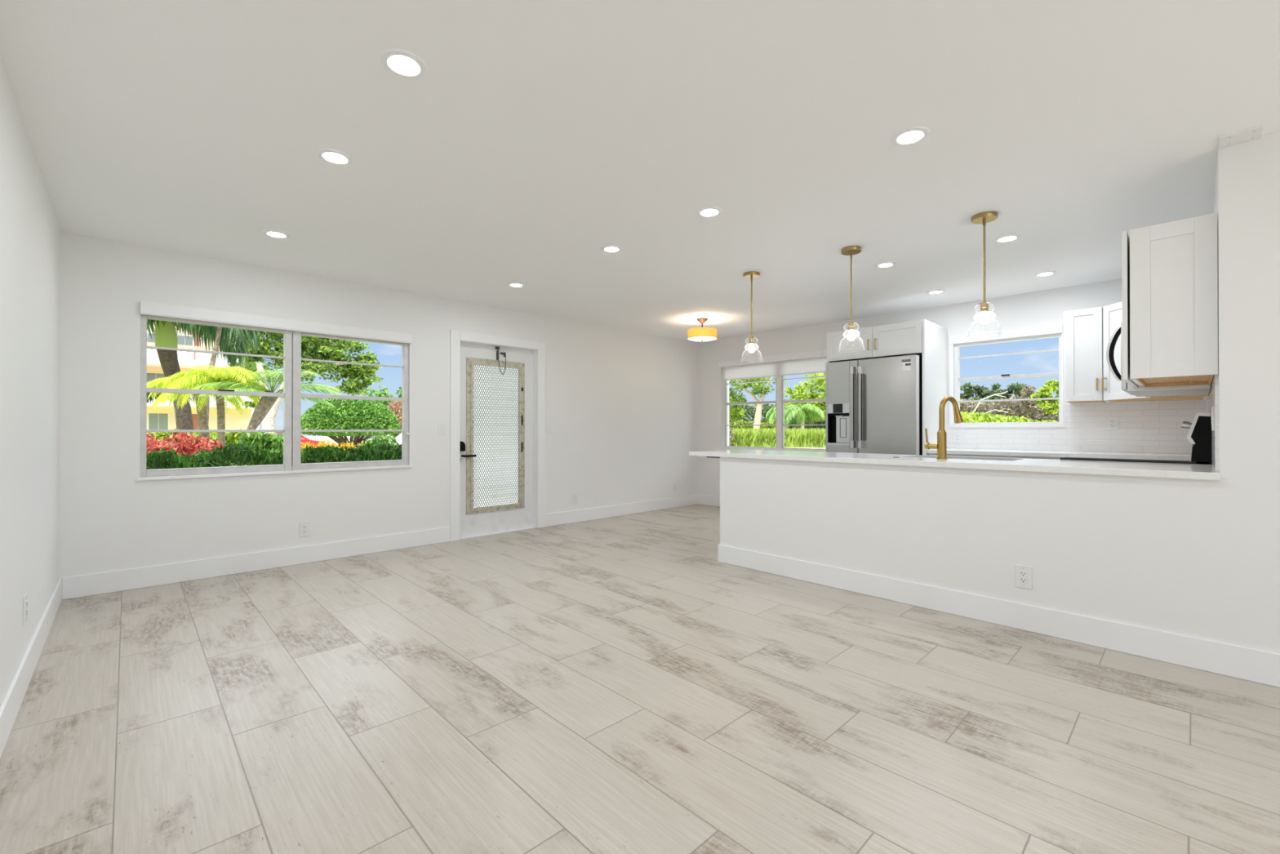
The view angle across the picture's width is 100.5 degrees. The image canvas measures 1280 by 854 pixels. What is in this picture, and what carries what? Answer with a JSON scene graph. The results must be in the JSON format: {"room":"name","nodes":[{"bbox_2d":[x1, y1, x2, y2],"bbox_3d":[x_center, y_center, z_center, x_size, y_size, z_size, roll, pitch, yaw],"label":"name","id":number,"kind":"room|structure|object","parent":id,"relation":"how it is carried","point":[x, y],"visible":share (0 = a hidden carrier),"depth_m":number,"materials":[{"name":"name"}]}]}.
{"room":"empty living room","nodes":[
{"label":"empty living room","id":0,"kind":"room"},
{"bbox_2d":[0,55,60,705],"bbox_3d":[-1.002,-0.087,0.428,0.200,2.440,8.406,0,0,-44],"label":"wall","id":1,"kind":"structure","parent":0,"point":[30,231],"depth_m":2.35,"materials":[{"name":"white paint"}]},
{"bbox_2d":[22,592,27,625],"bbox_3d":[-2.692,0.795,2.333,0.008,0.124,0.079,0,0,-44],"label":"outlet","id":2,"kind":"object","parent":1,"relation":"attached to","point":[25,596],"visible":1,"depth_m":2.31,"materials":[{"name":"white plastic"}]},
{"bbox_2d":[0,577,62,758],"bbox_3d":[-0.925,1.059,0.498,0.014,0.148,8.406,0,0,-44],"label":"baseboard","id":3,"kind":"structure","parent":1,"relation":"attached to","point":[10,706],"depth_m":2.29,"materials":[{"name":"white paint"}]},
{"bbox_2d":[58,231,698,577],"bbox_3d":[-1.547,-0.066,5.873,6.961,2.440,0.200,0,0,-44],"label":"wall","id":4,"kind":"structure","parent":0,"point":[622,406],"depth_m":4.55,"materials":[{"name":"white paint"}]},
{"bbox_2d":[136,314,412,480],"bbox_3d":[-2.903,-0.221,4.466,1.913,1.210,0.110,0,0,-44],"label":"window","id":5,"kind":"structure","parent":4,"relation":"in","point":[291,394],"depth_m":4.43,"materials":[{"name":"metal"}]},
{"bbox_2d":[140,300,412,343],"bbox_3d":[-2.867,-0.846,4.441,1.897,0.094,0.040,0,0,-44],"label":"blind cassette","id":6,"kind":"object","parent":5,"relation":"attached to","point":[147,308],"visible":1,"depth_m":4.28,"materials":[{"name":"white paint"}]},
{"bbox_2d":[138,301,411,477],"bbox_3d":[-2.951,-0.254,4.524,1.900,1.275,0.200,0,0,-44],"label":"trim","id":7,"kind":"structure","parent":4,"relation":"attached to","point":[410,344],"depth_m":5.10,"materials":[{"name":"white paint"}]},
{"bbox_2d":[299,520,310,537],"bbox_3d":[-2.829,0.862,4.493,0.079,0.124,0.008,0,0,-44],"label":"outlet","id":8,"kind":"object","parent":4,"relation":"attached to","point":[304,526],"visible":1,"depth_m":4.49,"materials":[{"name":"white plastic"}]},
{"bbox_2d":[62,493,698,599],"bbox_3d":[-1.473,1.080,5.791,6.533,0.148,0.014,0,0,-44],"label":"baseboard","id":9,"kind":"structure","parent":4,"relation":"attached to","point":[100,583],"depth_m":4.38,"materials":[{"name":"white paint"}]},
{"bbox_2d":[459,342,532,537],"bbox_3d":[-1.569,0.131,5.825,0.926,2.034,0.107,0,0,-44],"label":"door","id":10,"kind":"structure","parent":4,"relation":"in","point":[496,382],"depth_m":5.83,"materials":[{"name":"paint"}]},
{"bbox_2d":[449,329,545,541],"bbox_3d":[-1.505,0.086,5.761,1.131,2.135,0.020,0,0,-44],"label":"trim","id":11,"kind":"structure","parent":4,"relation":"attached to","point":[455,336],"depth_m":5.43,"materials":[{"name":"white paint"}]},
{"bbox_2d":[0,0,1279,342],"bbox_3d":[1.298,-1.422,2.991,7.661,0.250,9.106,0,0,-44],"label":"ceiling","id":12,"kind":"structure","parent":0,"point":[536,137],"depth_m":2.39,"materials":[{"name":"white paint"}]},
{"bbox_2d":[262,230,289,239],"bbox_3d":[-2.442,-1.291,3.577,0.154,0.007,0.154,0,0,-44],"label":"recessed light","id":13,"kind":"object","parent":12,"relation":"in","point":[273,233],"visible":1,"depth_m":3.57,"materials":[{"name":"white paint"}]},
{"bbox_2d":[267,231,285,237],"bbox_3d":[-2.442,-1.290,3.577,0.102,0.003,0.102,0,0,-44],"label":"diffuser","id":14,"kind":"object","parent":13,"relation":"attached to","point":[273,234],"depth_m":3.57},
{"bbox_2d":[316,148,353,165],"bbox_3d":[-1.467,-1.295,2.562,0.154,0.007,0.154,0,0,-44],"label":"recessed light","id":15,"kind":"object","parent":12,"relation":"in","point":[331,156],"visible":1,"depth_m":2.55,"materials":[{"name":"white paint"}]},
{"bbox_2d":[323,152,346,163],"bbox_3d":[-1.467,-1.294,2.562,0.102,0.003,0.102,0,0,-44],"label":"diffuser","id":16,"kind":"object","parent":15,"relation":"attached to","point":[331,157],"depth_m":2.56,"materials":[{"name":"plastic"}]},
{"bbox_2d":[380,48,426,79],"bbox_3d":[-0.847,-1.298,1.910,0.154,0.007,0.154,0,0,-44],"label":"recessed light","id":17,"kind":"object","parent":12,"relation":"in","point":[410,66],"visible":1,"depth_m":1.90,"materials":[{"name":"white paint"}]},
{"bbox_2d":[388,55,418,74],"bbox_3d":[-0.847,-1.297,1.910,0.102,0.003,0.102,0,0,-44],"label":"diffuser","id":18,"kind":"object","parent":17,"relation":"attached to","point":[405,64],"depth_m":1.91,"materials":[{"name":"plastic"}]},
{"bbox_2d":[600,244,622,253],"bbox_3d":[-0.207,-1.290,3.868,0.154,0.007,0.154,0,0,-44],"label":"recessed light","id":19,"kind":"object","parent":12,"relation":"in","point":[610,248],"visible":1,"depth_m":3.86,"materials":[{"name":"white paint"}]},
{"bbox_2d":[687,317,716,341],"bbox_3d":[0.741,-1.150,6.335,0.349,0.268,0.349,0,0,-44],"label":"lamp","id":20,"kind":"object","parent":12,"relation":"attached to","point":[696,334],"visible":1,"depth_m":6.21,"materials":[{"name":"fabric"}]},
{"bbox_2d":[688,336,716,341],"bbox_3d":[0.741,-1.039,6.334,0.342,0.019,0.342,0,0,-44],"label":"diffuser","id":21,"kind":"object","parent":20,"relation":"attached to","point":[691,338],"depth_m":6.27,"materials":[{"name":"plastic"}]},
{"bbox_2d":[696,206,722,217],"bbox_3d":[0.419,-1.293,3.210,0.154,0.007,0.154,0,0,-44],"label":"recessed light","id":22,"kind":"object","parent":12,"relation":"in","point":[708,211],"visible":1,"depth_m":3.20,"materials":[{"name":"white paint"}]},
{"bbox_2d":[701,208,717,215],"bbox_3d":[0.419,-1.292,3.210,0.102,0.003,0.102,0,0,-44],"label":"diffuser","id":23,"kind":"object","parent":22,"relation":"attached to","point":[704,211],"depth_m":3.20,"materials":[{"name":"plastic"}]},
{"bbox_2d":[741,271,762,362],"bbox_3d":[0.941,-0.921,4.487,0.179,0.741,0.179,0,0,-44],"label":"pendant lamp","id":24,"kind":"object","parent":12,"relation":"hanging from","point":[751,275],"visible":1,"depth_m":4.47,"materials":[{"name":"gold metal"}]},
{"bbox_2d":[838,245,864,351],"bbox_3d":[1.535,-0.923,3.868,0.179,0.741,0.179,0,0,-44],"label":"pendant lamp","id":25,"kind":"object","parent":12,"relation":"hanging from","point":[850,251],"visible":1,"depth_m":3.85,"materials":[{"name":"gold metal"}]},
{"bbox_2d":[875,262,896,268],"bbox_3d":[1.954,-1.289,4.242,0.154,0.007,0.154,0,0,-44],"label":"recessed light","id":26,"kind":"object","parent":12,"relation":"in","point":[884,264],"visible":1,"depth_m":4.23,"materials":[{"name":"white paint"}]},
{"bbox_2d":[891,126,929,146],"bbox_3d":[1.208,-1.296,2.380,0.154,0.007,0.154,0,0,-44],"label":"recessed light","id":27,"kind":"object","parent":12,"relation":"in","point":[905,137],"visible":1,"depth_m":2.37,"materials":[{"name":"white paint"}]},
{"bbox_2d":[897,130,923,142],"bbox_3d":[1.208,-1.295,2.380,0.102,0.003,0.102,0,0,-44],"label":"diffuser","id":28,"kind":"object","parent":27,"relation":"attached to","point":[907,136],"depth_m":2.37,"materials":[{"name":"plastic"}]},
{"bbox_2d":[967,211,1002,337],"bbox_3d":[2.113,-0.925,3.267,0.179,0.741,0.179,0,0,-44],"label":"pendant lamp","id":29,"kind":"object","parent":12,"relation":"hanging from","point":[985,217],"visible":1,"depth_m":3.26,"materials":[{"name":"gold metal"}]},
{"bbox_2d":[978,302,990,312],"bbox_3d":[2.113,-0.732,3.266,0.060,0.056,0.060,0,0,-44],"label":"socket","id":30,"kind":"object","parent":29,"relation":"attached to","point":[984,306],"depth_m":3.25,"materials":[{"name":"gold metal"}]},
{"bbox_2d":[993,234,1021,243],"bbox_3d":[2.523,-1.291,3.658,0.154,0.007,0.154,0,0,-44],"label":"recessed light","id":31,"kind":"object","parent":12,"relation":"in","point":[1011,237],"visible":1,"depth_m":3.65,"materials":[{"name":"white paint"}]},
{"bbox_2d":[998,236,1016,241],"bbox_3d":[2.523,-1.290,3.658,0.102,0.003,0.102,0,0,-44],"label":"diffuser","id":32,"kind":"object","parent":31,"relation":"attached to","point":[1001,238],"depth_m":3.65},
{"bbox_2d":[1218,124,1263,148],"bbox_3d":[2.682,-1.294,2.380,0.128,0.011,0.128,0,0,-44],"label":"cover plate","id":33,"kind":"object","parent":12,"relation":"attached to","point":[1244,135],"visible":1,"depth_m":2.37,"materials":[{"name":"white paint"}]},
{"bbox_2d":[0,503,1279,853],"bbox_3d":[1.386,1.202,2.816,6.601,0.120,8.546,0,0,-44],"label":"floor","id":34,"kind":"structure","parent":0,"point":[612,685],"depth_m":2.07,"materials":[{"name":"tile"}]},
{"bbox_2d":[825,354,922,454],"bbox_3d":[2.576,0.214,5.676,0.818,1.840,0.922,0,0,-44],"label":"fridge","id":35,"kind":"object","parent":34,"relation":"on","point":[873,405],"visible":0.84,"depth_m":5.39,"materials":[{"name":"grey metal"}]},
{"bbox_2d":[826,319,947,455],"bbox_3d":[2.638,0.059,5.721,0.732,2.190,0.999,0,0,-44],"label":"tall cabinet","id":36,"kind":"object","parent":34,"relation":"on","point":[927,339],"visible":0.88,"depth_m":5.37,"materials":[{"name":"white paint"}]},
{"bbox_2d":[928,453,1211,464],"bbox_3d":[3.532,0.702,4.583,1.019,0.894,1.876,0,0,-44],"label":"base cabinet","id":37,"kind":"object","parent":34,"relation":"on","point":[929,454],"visible":0.14,"depth_m":4.75,"materials":[{"name":"white paint"}]},
{"bbox_2d":[927,448,1191,457],"bbox_3d":[3.525,0.237,4.585,1.009,0.035,1.866,0,0,-44],"label":"countertop","id":38,"kind":"structure","parent":37,"relation":"on","point":[949,451],"depth_m":4.70,"materials":[{"name":"white stone"}]},
{"bbox_2d":[1060,412,1210,464],"bbox_3d":[3.274,0.522,3.555,0.764,1.206,0.723,0,0,-44],"label":"range","id":39,"kind":"object","parent":34,"relation":"on","point":[1199,433],"visible":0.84,"depth_m":3.10,"materials":[{"name":"black metal"}]},
{"bbox_2d":[1060,453,1196,463],"bbox_3d":[3.269,0.208,3.562,0.762,0.014,0.625,0,0,-44],"label":"cooktop","id":40,"kind":"object","parent":39,"relation":"in","point":[1102,457],"depth_m":3.41,"materials":[{"name":"grey glass"}]},
{"bbox_3d":[2.007,0.699,3.817,0.651,0.894,2.884,0,0,-44],"label":"base cabinet","id":41,"kind":"object","parent":34,"relation":"on","visible":0},
{"bbox_2d":[688,448,1219,479],"bbox_3d":[1.846,0.234,3.891,0.824,0.035,3.222,0,0,-44],"label":"countertop","id":42,"kind":"structure","parent":41,"relation":"on","point":[1170,470],"depth_m":3.21,"materials":[{"name":"white stone"}]},
{"bbox_2d":[924,395,963,458],"bbox_3d":[2.096,0.002,3.631,0.290,0.428,0.122,0,0,-10],"label":"faucet","id":43,"kind":"object","parent":42,"relation":"on","point":[941,445],"visible":0.98,"depth_m":3.58,"materials":[{"name":"gold metal"}]},
{"bbox_2d":[698,278,1122,496],"bbox_3d":[2.861,-0.065,6.165,0.200,2.440,5.488,0,0,-44],"label":"wall","id":44,"kind":"structure","parent":0,"point":[1047,307],"depth_m":6.23,"materials":[{"name":"white paint"}]},
{"bbox_2d":[698,493,719,506],"bbox_3d":[1.716,1.086,7.198,0.014,0.148,2.406,0,0,-44],"label":"baseboard","id":45,"kind":"structure","parent":44,"relation":"attached to","point":[713,500],"depth_m":7.90,"materials":[{"name":"white paint"}]},
{"bbox_2d":[719,375,825,451],"bbox_3d":[1.878,-0.268,7.095,0.110,1.205,1.965,0,0,-44],"label":"window","id":46,"kind":"structure","parent":44,"relation":"in","point":[780,402],"depth_m":7.12,"materials":[{"name":"white"}]},
{"bbox_2d":[718,349,826,367],"bbox_3d":[1.848,-0.912,7.056,0.030,0.082,2.007,0,0,-44],"label":"trim","id":47,"kind":"structure","parent":44,"relation":"attached to","point":[818,353],"depth_m":7.09,"materials":[{"name":"white paint"}]},
{"bbox_2d":[722,356,827,380],"bbox_3d":[1.871,-0.778,7.076,0.014,0.205,1.925,0,0,-44],"label":"roller shade","id":48,"kind":"object","parent":44,"relation":"attached to","point":[815,365],"visible":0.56,"depth_m":7.12,"materials":[{"name":"fabric"}]},
{"bbox_2d":[949,323,1062,344],"bbox_3d":[3.582,-0.913,5.260,0.020,0.086,0.938,0,0,-44],"label":"trim","id":49,"kind":"structure","parent":44,"relation":"attached to","point":[1053,328],"depth_m":5.22,"materials":[{"name":"white paint"}]},
{"bbox_2d":[949,332,1063,425],"bbox_3d":[3.585,-0.443,5.261,0.012,0.854,0.942,0,0,-44],"label":"trim","id":50,"kind":"structure","parent":44,"relation":"attached to","point":[951,346],"depth_m":5.58,"materials":[{"name":"white paint"}]},
{"bbox_2d":[951,333,1064,427],"bbox_3d":[3.622,-0.432,5.276,0.107,0.875,0.935,0,0,-44],"label":"window","id":51,"kind":"structure","parent":44,"relation":"in","point":[957,347],"depth_m":5.25,"materials":[{"name":"white"}]},
{"bbox_2d":[947,399,1206,453],"bbox_3d":[3.897,-0.014,4.936,0.010,0.470,1.879,0,0,-44],"label":"tiled wall","id":52,"kind":"structure","parent":44,"relation":"attached to","point":[1148,426],"depth_m":4.71,"materials":[{"name":"tile"}]},
{"bbox_2d":[953,431,961,443],"bbox_3d":[3.303,0.110,5.540,0.008,0.124,0.079,0,0,-44],"label":"outlet","id":53,"kind":"object","parent":52,"relation":"attached to","point":[957,435],"visible":1,"depth_m":5.54,"materials":[{"name":"white plastic"}]},
{"bbox_2d":[1106,416,1118,430],"bbox_3d":[4.142,-0.031,4.668,0.008,0.124,0.079,0,0,-44],"label":"outlet","id":54,"kind":"object","parent":52,"relation":"attached to","point":[1112,422],"visible":1,"depth_m":4.67,"materials":[{"name":"white plastic"}]},
{"bbox_2d":[1063,306,1106,403],"bbox_3d":[3.906,-0.614,4.673,0.362,0.795,0.260,0,0,-44],"label":"upper cabinet","id":55,"kind":"object","parent":44,"relation":"attached to","point":[1083,363],"visible":1,"depth_m":4.57,"materials":[{"name":"white paint"}]},
{"bbox_2d":[1102,301,1208,402],"bbox_3d":[4.119,-0.616,4.276,0.605,0.795,0.612,0,0,-44],"label":"upper cabinet","id":56,"kind":"object","parent":44,"relation":"attached to","point":[1112,313],"visible":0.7,"depth_m":4.37,"materials":[{"name":"white paint"}]},
{"bbox_2d":[706,131,1279,653],"bbox_3d":[2.741,-0.079,2.497,0.120,2.440,6.200,0,0,-44],"label":"wall","id":57,"kind":"structure","parent":0,"point":[1140,551],"depth_m":2.71,"materials":[{"name":"white paint"}]},
{"bbox_2d":[717,543,1279,687],"bbox_3d":[2.798,1.067,2.423,0.134,0.148,6.021,0,0,-44],"label":"baseboard","id":58,"kind":"structure","parent":57,"relation":"attached to","point":[1253,664],"depth_m":2.93,"materials":[{"name":"white paint"}]},
{"bbox_2d":[1014,564,1031,589],"bbox_3d":[2.162,0.845,3.003,0.008,0.124,0.079,0,0,-44],"label":"outlet","id":59,"kind":"object","parent":57,"relation":"attached to","point":[1023,574],"visible":1,"depth_m":3.00,"materials":[{"name":"white plastic"}]},
{"bbox_2d":[1019,570,1026,583],"bbox_3d":[2.160,0.845,3.002,0.004,0.068,0.034,0,0,-44],"label":"receptacle","id":60,"kind":"object","parent":59,"relation":"attached to","point":[1023,574],"depth_m":3.00,"materials":[{"name":"white plastic"}]},
{"bbox_2d":[1210,164,1218,463],"bbox_3d":[3.803,-0.075,3.404,2.669,2.440,0.200,0,0,-44],"label":"wall","id":61,"kind":"structure","parent":0,"point":[1215,194],"depth_m":2.66,"materials":[{"name":"white paint"}]},
{"bbox_2d":[1121,213,1217,386],"bbox_3d":[2.873,-0.627,2.887,0.720,0.770,0.336,0,0,-44],"label":"upper cabinet","id":62,"kind":"object","parent":61,"relation":"attached to","point":[1170,269],"visible":1,"depth_m":2.64,"materials":[{"name":"white paint"}]},
{"bbox_2d":[1146,394,1208,398],"bbox_3d":[3.842,-0.614,3.822,0.415,0.789,0.318,0,0,-44],"label":"upper cabinet","id":63,"kind":"object","parent":61,"relation":"attached to","point":[1201,395],"visible":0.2,"depth_m":3.82,"materials":[{"name":"white paint"}]},
{"bbox_2d":[1206,373,1218,471],"bbox_3d":[3.654,-0.020,3.407,2.459,0.470,0.012,0,0,-44],"label":"tiled wall","id":64,"kind":"structure","parent":61,"relation":"attached to","point":[1212,399],"depth_m":2.56,"materials":[{"name":"tile"}]},
{"bbox_3d":[3.416,-0.835,3.405,0.774,0.350,0.330,0,0,-44],"label":"upper cabinet","id":65,"kind":"object","parent":61,"relation":"attached to","visible":0},
{"bbox_2d":[1106,321,1210,396],"bbox_3d":[3.365,-0.436,3.456,0.766,0.438,0.453,0,0,-44],"label":"microwave","id":66,"kind":"object","parent":65,"relation":"attached to","point":[1198,389],"visible":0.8,"depth_m":3.34,"materials":[{"name":"silver metal"}]},
{"label":"outside","id":67,"kind":"structure","parent":0,"visible":0},
{"bbox_2d":[306,435,513,503],"bbox_3d":[0.837,1.850,42.411,180.000,0.500,180.000,0,0,-44],"label":"ground","id":68,"kind":"structure","parent":67,"point":[315,437],"depth_m":78.42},
{"bbox_2d":[146,435,178,454],"bbox_3d":[-5.532,0.776,5.929,0.765,1.400,0.736,0,0,-44],"label":"shrub","id":69,"kind":"object","parent":68,"relation":"on","point":[157,446],"visible":0.05,"depth_m":5.94,"materials":[{"name":"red plant"}]},
{"bbox_2d":[146,382,195,425],"bbox_3d":[-12.498,0.108,14.343,1.239,2.768,1.238,0,0,-44],"label":"palm","id":70,"kind":"object","parent":68,"relation":"on","point":[157,395],"visible":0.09,"depth_m":14.25,"materials":[{"name":"green plant"}]},
{"bbox_2d":[151,431,215,456],"bbox_3d":[-5.537,0.756,6.453,0.778,1.444,0.737,0,0,-44],"label":"shrub","id":71,"kind":"object","parent":68,"relation":"on","point":[182,446],"visible":0.17,"depth_m":6.42,"materials":[{"name":"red plant"}]},
{"bbox_2d":[146,368,251,442],"bbox_3d":[-8.969,0.143,10.795,1.802,2.665,1.382,0,0,-16],"label":"palm","id":72,"kind":"object","parent":68,"relation":"on","point":[202,420],"visible":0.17,"depth_m":10.77,"materials":[{"name":"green plant"}]},
{"bbox_2d":[146,427,255,465],"bbox_3d":[-10.422,0.823,12.307,2.800,1.611,1.157,0,0,-44],"label":"hedge","id":73,"kind":"object","parent":68,"relation":"on","point":[231,437],"visible":0.16,"depth_m":12.40,"materials":[{"name":"plant"}]},
{"bbox_2d":[182,436,223,454],"bbox_3d":[-5.648,0.800,6.914,0.575,1.359,0.749,0,0,-44],"label":"shrub","id":74,"kind":"object","parent":68,"relation":"on","point":[216,443],"visible":0.02,"depth_m":6.91,"materials":[{"name":"red plant"}]},
{"bbox_2d":[146,319,259,433],"bbox_3d":[-37.391,-3.886,33.428,21.600,10.900,13.200,0,0,-44],"label":"apartment building","id":75,"kind":"structure","parent":68,"relation":"on","point":[162,417],"depth_m":34.34,"materials":[{"name":"beige paint"}]},
{"bbox_2d":[146,319,262,453],"bbox_3d":[-11.387,-0.919,12.597,3.809,4.804,3.254,0,0,-3],"label":"palm","id":76,"kind":"object","parent":68,"relation":"on","point":[232,340],"visible":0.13,"depth_m":12.79,"materials":[{"name":"green plant"}]},
{"bbox_2d":[160,363,267,445],"bbox_3d":[-8.078,0.136,10.232,1.684,2.672,1.626,0,0,-44],"label":"palm","id":77,"kind":"object","parent":68,"relation":"on","point":[200,378],"visible":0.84,"depth_m":10.04,"materials":[{"name":"green plant"}]},
{"bbox_2d":[176,322,260,438],"bbox_3d":[-9.320,-0.707,11.852,1.525,4.372,1.462,0,0,-44],"label":"palm","id":78,"kind":"object","parent":68,"relation":"on","point":[190,327],"visible":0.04,"depth_m":11.75,"materials":[{"name":"green plant"}]},
{"bbox_2d":[192,361,340,466],"bbox_3d":[-7.020,0.154,10.156,2.371,2.652,2.060,0,0,-40],"label":"palm","id":79,"kind":"object","parent":68,"relation":"on","point":[264,404],"visible":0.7,"depth_m":9.99,"materials":[{"name":"green plant"}]},
{"bbox_2d":[235,431,302,466],"bbox_3d":[-5.536,0.817,7.905,0.829,1.581,0.816,0,0,-44],"label":"hedge","id":80,"kind":"object","parent":68,"relation":"on","point":[271,443],"visible":0.29,"depth_m":7.65,"materials":[{"name":"plant"}]},
{"bbox_2d":[146,440,401,469],"bbox_3d":[-3.775,0.843,5.859,3.990,1.472,0.903,0,0,-44],"label":"hedge","id":81,"kind":"object","parent":68,"relation":"on","point":[221,456],"visible":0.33,"depth_m":5.43,"materials":[{"name":"plant"}]},
{"bbox_2d":[301,395,400,447],"bbox_3d":[-10.891,0.167,20.047,3.475,2.745,3.468,0,0,38],"label":"bush","id":82,"kind":"object","parent":68,"relation":"on","point":[378,415],"visible":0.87,"depth_m":19.04,"materials":[{"name":"green plant"}]},
{"bbox_2d":[373,433,399,448],"bbox_3d":[-3.338,0.781,6.975,0.503,1.396,0.470,0,0,-44],"label":"shrub","id":83,"kind":"object","parent":68,"relation":"on","point":[386,439],"visible":0.07,"depth_m":6.97,"materials":[{"name":"green plant"}]},
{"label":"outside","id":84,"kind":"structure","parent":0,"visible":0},
{"bbox_2d":[324,441,825,486],"bbox_3d":[35.179,1.558,54.619,113.565,0.180,90.000,0,0,-44],"label":"lawn","id":85,"kind":"structure","parent":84,"point":[325,442],"depth_m":35.63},
{"bbox_2d":[318,384,505,425],"bbox_3d":[-21.159,-1.310,57.174,24.494,5.815,6.083,0,0,-44],"label":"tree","id":86,"kind":"object","parent":85,"relation":"on","point":[377,393],"visible":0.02,"depth_m":52.17,"materials":[{"name":"plant"}]},
{"bbox_2d":[728,400,745,423],"bbox_3d":[8.683,-0.582,51.807,3.679,4.484,3.009,0,0,33],"label":"tree","id":87,"kind":"object","parent":85,"relation":"on","point":[737,412],"visible":0.33,"depth_m":50.68,"materials":[{"name":"green plant"}]},
{"bbox_2d":[728,420,775,429],"bbox_3d":[8.384,0.451,49.690,9.690,2.286,1.534,0,0,14],"label":"hedge","id":88,"kind":"object","parent":85,"relation":"on","point":[739,422],"visible":0.16,"depth_m":49.00,"materials":[{"name":"plant"}]},
{"bbox_2d":[728,376,786,430],"bbox_3d":[10.010,-1.853,47.337,3.444,6.703,6.829,0,0,-44],"label":"tree","id":89,"kind":"object","parent":85,"relation":"on","point":[758,388],"visible":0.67,"depth_m":46.78,"materials":[{"name":"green plant"}]},
{"bbox_2d":[728,399,797,428],"bbox_3d":[14.812,-0.852,68.300,27.697,5.537,3.786,0,0,29],"label":"hedge","id":90,"kind":"object","parent":85,"relation":"on","point":[764,411],"visible":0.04,"depth_m":67.60,"materials":[{"name":"plant"}]},
{"bbox_2d":[728,427,825,447],"bbox_3d":[9.556,0.715,37.626,9.370,1.371,3.321,0,0,18],"label":"reeds","id":91,"kind":"object","parent":85,"relation":"on","point":[803,437],"visible":0.61,"depth_m":36.94,"materials":[{"name":"plant"}]},
{"bbox_2d":[765,404,808,429],"bbox_3d":[11.760,-0.186,42.668,3.294,3.236,2.660,0,0,11],"label":"palm","id":92,"kind":"object","parent":85,"relation":"on","point":[771,417],"visible":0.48,"depth_m":42.46,"materials":[{"name":"green plant"}]},
{"bbox_2d":[770,417,825,430],"bbox_3d":[16.153,0.336,47.420,8.844,2.617,1.931,0,0,26],"label":"hedge","id":93,"kind":"object","parent":85,"relation":"on","point":[820,422],"visible":0.08,"depth_m":47.42,"materials":[{"name":"plant"}]},
{"bbox_2d":[784,403,824,429],"bbox_3d":[12.803,-0.203,41.738,3.206,3.262,2.645,0,0,26],"label":"palm","id":94,"kind":"object","parent":85,"relation":"on","point":[815,411],"visible":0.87,"depth_m":41.18,"materials":[{"name":"green plant"}]},
{"bbox_2d":[784,372,825,429],"bbox_3d":[14.771,-1.581,45.360,4.029,6.429,4.968,0,0,-44],"label":"tree","id":95,"kind":"object","parent":85,"relation":"on","point":[797,394],"visible":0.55,"depth_m":44.84,"materials":[{"name":"green plant"}]},
{"bbox_2d":[960,382,988,399],"bbox_3d":[25.092,-0.879,40.297,2.070,4.983,2.331,0,0,-44],"label":"tree","id":96,"kind":"object","parent":85,"relation":"on","point":[967,388],"visible":0.46,"depth_m":39.79,"materials":[{"name":"green plant"}]},
{"bbox_2d":[978,382,1008,399],"bbox_3d":[26.017,-0.856,39.166,1.882,4.927,2.150,0,0,15],"label":"tree","id":97,"kind":"object","parent":85,"relation":"on","point":[987,393],"visible":0.47,"depth_m":38.81,"materials":[{"name":"green plant"}]},
{"bbox_2d":[960,410,1057,422],"bbox_3d":[5.815,0.557,8.089,1.096,1.682,5.682,0,0,-44],"label":"hedge","id":98,"kind":"object","parent":85,"relation":"on","point":[980,418],"visible":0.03,"depth_m":8.22,"materials":[{"name":"plant"}]},
{"bbox_2d":[960,394,1057,422],"bbox_3d":[20.932,-0.134,30.196,3.422,3.377,8.804,0,0,-44],"label":"hedge","id":99,"kind":"object","parent":85,"relation":"on","point":[1005,406],"visible":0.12,"depth_m":29.47,"materials":[{"name":"plant"}]},
{"bbox_2d":[1000,382,1026,398],"bbox_3d":[26.893,-0.801,38.151,2.224,4.810,1.807,0,0,-44],"label":"tree","id":100,"kind":"object","parent":85,"relation":"on","point":[1015,387],"visible":0.35,"depth_m":37.90,"materials":[{"name":"green plant"}]},
{"bbox_2d":[1018,385,1039,419],"bbox_3d":[20.451,-0.335,27.788,1.654,3.796,1.113,0,0,-44],"label":"tree","id":101,"kind":"object","parent":85,"relation":"on","point":[1027,391],"visible":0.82,"depth_m":27.51,"materials":[{"name":"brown plant"}]},
{"bbox_2d":[1030,378,1058,422],"bbox_3d":[18.545,-0.338,24.010,1.981,3.771,1.630,0,0,-44],"label":"tree","id":102,"kind":"object","parent":85,"relation":"on","point":[1051,406],"visible":0.59,"depth_m":23.76,"materials":[{"name":"green plant"}]},
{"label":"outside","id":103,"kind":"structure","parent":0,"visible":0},
{"bbox_3d":[-12.403,1.563,34.540,50.000,0.010,13.000,0,0,-44],"label":"parking garage","id":104,"kind":"object","parent":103,"visible":0},
{"bbox_2d":[275,431,322,447],"bbox_3d":[-18.391,0.859,26.705,4.285,1.338,1.830,0,0,-44],"label":"car","id":105,"kind":"object","parent":104,"relation":"on","point":[304,439],"visible":0.04,"depth_m":26.95,"materials":[{"name":"red"}]},
{"bbox_2d":[229,328,383,435],"bbox_3d":[-16.758,-2.654,26.902,6.855,8.392,4.278,0,0,-30],"label":"tree","id":106,"kind":"object","parent":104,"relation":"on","point":[323,348],"visible":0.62,"depth_m":26.50,"materials":[{"name":"green plant"}]},
{"bbox_2d":[324,434,394,447],"bbox_3d":[-15.840,0.874,30.545,4.285,1.338,1.830,0,0,-44],"label":"car","id":107,"kind":"object","parent":104,"relation":"on","point":[388,435],"visible":0.08,"depth_m":29.76,"materials":[{"name":"white"}]},
{"bbox_2d":[387,400,401,435],"bbox_3d":[-15.304,-0.097,33.829,1.602,3.369,1.765,0,0,-44],"label":"shrub","id":108,"kind":"object","parent":104,"relation":"on","point":[395,406],"visible":0.4,"depth_m":33.41,"materials":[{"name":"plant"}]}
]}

